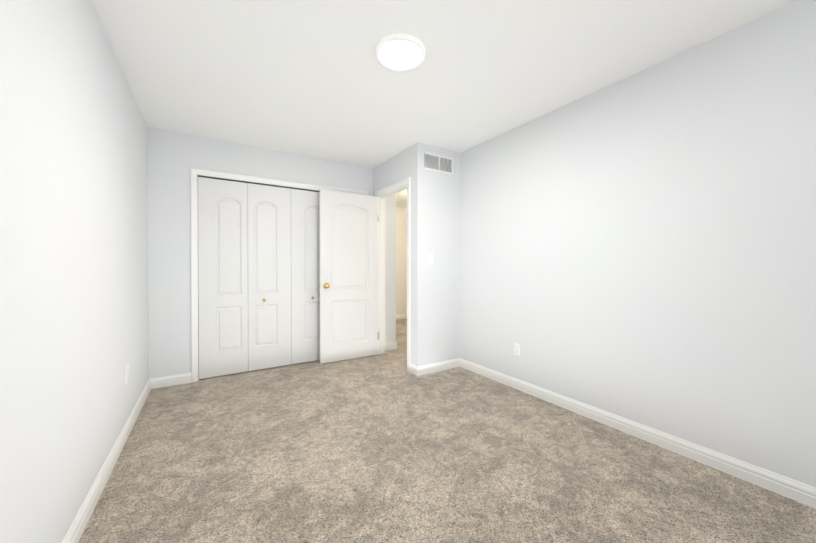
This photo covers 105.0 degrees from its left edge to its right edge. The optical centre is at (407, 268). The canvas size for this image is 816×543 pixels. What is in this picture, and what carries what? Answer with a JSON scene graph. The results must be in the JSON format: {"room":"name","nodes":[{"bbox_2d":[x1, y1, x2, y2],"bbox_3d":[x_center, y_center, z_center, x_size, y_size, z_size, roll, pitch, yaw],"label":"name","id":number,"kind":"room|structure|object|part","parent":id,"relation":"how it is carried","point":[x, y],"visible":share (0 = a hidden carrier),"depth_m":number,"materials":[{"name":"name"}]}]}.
{"room":"empty bedroom","nodes":[
{"label":"empty bedroom","id":0,"kind":"room"},
{"bbox_2d":[0,0,148,542],"bbox_3d":[-1.501,-0.086,1.367,0.115,2.440,5.295,0,0,-32],"label":"wall","id":1,"kind":"structure","parent":0,"point":[74,311],"depth_m":1.22,"materials":[{"name":"paint"}]},
{"bbox_2d":[62,378,153,542],"bbox_3d":[-1.249,1.089,1.100,0.015,0.094,4.330,0,0,-32],"label":"baseboard","id":2,"kind":"structure","parent":1,"relation":"attached to","point":[76,529],"depth_m":1.61,"materials":[{"name":"wood"}]},
{"bbox_2d":[125,365,128,383],"bbox_3d":[-1.913,0.719,2.135,0.008,0.115,0.070,0,0,-32],"label":"electrical outlet","id":3,"kind":"object","parent":1,"relation":"attached to","point":[127,372],"visible":1,"depth_m":2.12,"materials":[{"name":"white plastic"}]},
{"bbox_2d":[148,127,395,378],"bbox_3d":[-1.322,-0.102,3.678,2.665,2.440,0.115,0,0,-32],"label":"wall","id":4,"kind":"structure","parent":0,"point":[174,158],"depth_m":3.06,"materials":[{"name":"paint"}]},
{"bbox_2d":[154,373,190,388],"bbox_3d":[-2.263,1.076,3.012,0.295,0.094,0.015,0,0,-32],"label":"baseboard","id":5,"kind":"structure","parent":4,"relation":"attached to","point":[179,379],"depth_m":3.01,"materials":[{"name":"wood"}]},
{"bbox_2d":[198,175,319,378],"bbox_3d":[-1.347,0.090,3.613,1.785,2.052,0.082,0,0,-32],"label":"bifold closet door","id":6,"kind":"structure","parent":4,"relation":"in","point":[258,277],"depth_m":3.42,"materials":[{"name":"wood"}]},
{"bbox_3d":[-1.921,0.095,3.270,0.443,2.028,0.034,0,0,-32],"label":"door","id":7,"kind":"part","parent":6,"relation":"part of","materials":[{"name":"wood"}]},
{"bbox_3d":[-1.355,-0.931,3.619,1.785,0.010,0.040,0,0,-32],"label":"rail","id":8,"kind":"part","parent":6,"relation":"part of","materials":[{"name":"grey metal"}]},
{"bbox_3d":[-1.545,0.093,3.509,0.443,2.028,0.034,0,0,-32],"label":"door","id":9,"kind":"part","parent":6,"relation":"part of","materials":[{"name":"wood"}]},
{"bbox_3d":[-1.168,0.092,3.748,0.443,2.028,0.034,0,0,-32],"label":"door","id":10,"kind":"part","parent":6,"relation":"part of","materials":[{"name":"wood"}]},
{"bbox_2d":[190,168,367,382],"bbox_3d":[-1.369,0.081,3.649,1.827,2.075,0.115,0,0,-32],"label":"door frame","id":11,"kind":"structure","parent":4,"relation":"attached to","point":[198,325],"depth_m":3.18,"materials":[{"name":"wood"}]},
{"bbox_2d":[385,342,396,348],"bbox_3d":[-0.711,1.060,5.223,0.015,0.094,2.086,0,0,-32],"label":"baseboard","id":12,"kind":"structure","parent":4,"relation":"attached to","point":[391,346],"depth_m":4.31,"materials":[{"name":"wood"}]},
{"bbox_2d":[373,146,411,363],"bbox_3d":[-0.162,-0.103,3.796,0.115,2.440,0.929,0,0,-32],"label":"wall","id":13,"kind":"structure","parent":0,"point":[394,169],"depth_m":3.56,"materials":[{"name":"paint"}]},
{"bbox_2d":[374,177,409,371],"bbox_3d":[-0.163,0.063,3.782,0.132,2.108,0.860,0,0,-32],"label":"door frame","id":14,"kind":"structure","parent":13,"relation":"attached to","point":[381,273],"depth_m":4.08,"materials":[{"name":"wood"}]},
{"bbox_2d":[319,189,377,363],"bbox_3d":[-0.712,0.092,3.848,0.740,2.030,0.179,0,0,-32],"label":"entry door","id":15,"kind":"structure","parent":14,"relation":"attached to","point":[348,235],"depth_m":3.82,"materials":[{"name":"wood"}]},
{"bbox_3d":[-0.971,0.203,3.689,0.066,0.066,0.179,0,0,-32],"label":"knob","id":16,"kind":"part","parent":15,"relation":"part of","materials":[{"name":"gold metal"}]},
{"bbox_2d":[396,206,406,314],"bbox_3d":[-0.338,-0.124,6.791,2.335,2.440,0.115,0,0,-32],"label":"wall","id":17,"kind":"structure","parent":0,"point":[401,260],"depth_m":6.85,"materials":[{"name":"paint"}]},
{"bbox_2d":[396,314,406,318],"bbox_3d":[-0.309,1.050,6.740,2.318,0.094,0.015,0,0,-32],"label":"baseboard","id":18,"kind":"structure","parent":17,"relation":"attached to","point":[402,316],"depth_m":6.85,"materials":[{"name":"wood"}]},
{"bbox_2d":[412,142,459,366],"bbox_3d":[1.201,-0.104,4.044,2.682,2.440,0.115,0,0,-32],"label":"wall","id":19,"kind":"structure","parent":0,"point":[436,283],"depth_m":3.40,"materials":[{"name":"paint"}]},
{"bbox_2d":[428,254,432,263],"bbox_3d":[0.243,-0.104,3.357,0.070,0.115,0.016,0,0,-32],"label":"light switch","id":20,"kind":"object","parent":19,"relation":"attached to","point":[430,258],"visible":1,"depth_m":3.36,"materials":[{"name":"white plastic"}]},
{"bbox_2d":[414,358,457,375],"bbox_3d":[0.335,1.073,3.425,0.577,0.094,0.015,0,0,-32],"label":"baseboard","id":21,"kind":"structure","parent":19,"relation":"attached to","point":[444,365],"depth_m":3.39,"materials":[{"name":"wood"}]},
{"bbox_2d":[424,151,452,174],"bbox_3d":[0.340,-1.148,3.417,0.395,0.185,0.008,0,0,-32],"label":"air vent","id":22,"kind":"object","parent":19,"relation":"in","point":[438,163],"visible":1,"depth_m":3.41,"materials":[{"name":"white plastic"}]},
{"bbox_2d":[92,0,797,207],"bbox_3d":[0.276,-1.369,3.236,5.500,0.100,6.930,0,0,-32],"label":"ceiling","id":23,"kind":"structure","parent":0,"point":[313,78],"depth_m":1.98,"materials":[{"name":"paint"}]},
{"bbox_2d":[375,33,424,70],"bbox_3d":[-0.046,-1.294,1.891,0.302,0.030,0.302,0,0,-32],"label":"ceiling light","id":24,"kind":"object","parent":23,"relation":"in","point":[400,51],"visible":0.98,"depth_m":1.85,"materials":[{"name":"white glass"}]},
{"bbox_3d":[-0.046,-1.282,1.891,0.261,0.006,0.261,0,0,-32],"label":"lamp shade","id":25,"kind":"part","parent":24,"relation":"part of","materials":[{"name":"white glass"}]},
{"bbox_2d":[78,318,815,542],"bbox_3d":[0.276,1.171,3.254,5.500,0.100,6.930,0,0,-32],"label":"floor","id":26,"kind":"structure","parent":0,"point":[386,447],"depth_m":1.73,"materials":[{"name":"carpet"}]},
{"bbox_2d":[460,0,815,487],"bbox_3d":[1.523,-0.092,2.234,0.115,2.440,3.286,0,0,-32],"label":"wall","id":27,"kind":"structure","parent":0,"point":[639,247],"depth_m":1.94,"materials":[{"name":"paint"}]},
{"bbox_2d":[514,343,519,356],"bbox_3d":[1.017,0.758,2.922,0.008,0.115,0.070,0,0,-32],"label":"electrical outlet","id":28,"kind":"object","parent":27,"relation":"attached to","point":[516,349],"visible":1,"depth_m":2.92,"materials":[{"name":"white plastic"}]},
{"bbox_2d":[458,358,815,508],"bbox_3d":[1.468,1.082,2.207,0.015,0.094,3.286,0,0,-32],"label":"baseboard","id":29,"kind":"structure","parent":27,"relation":"attached to","point":[798,491],"depth_m":1.94,"materials":[{"name":"wood"}]}
]}

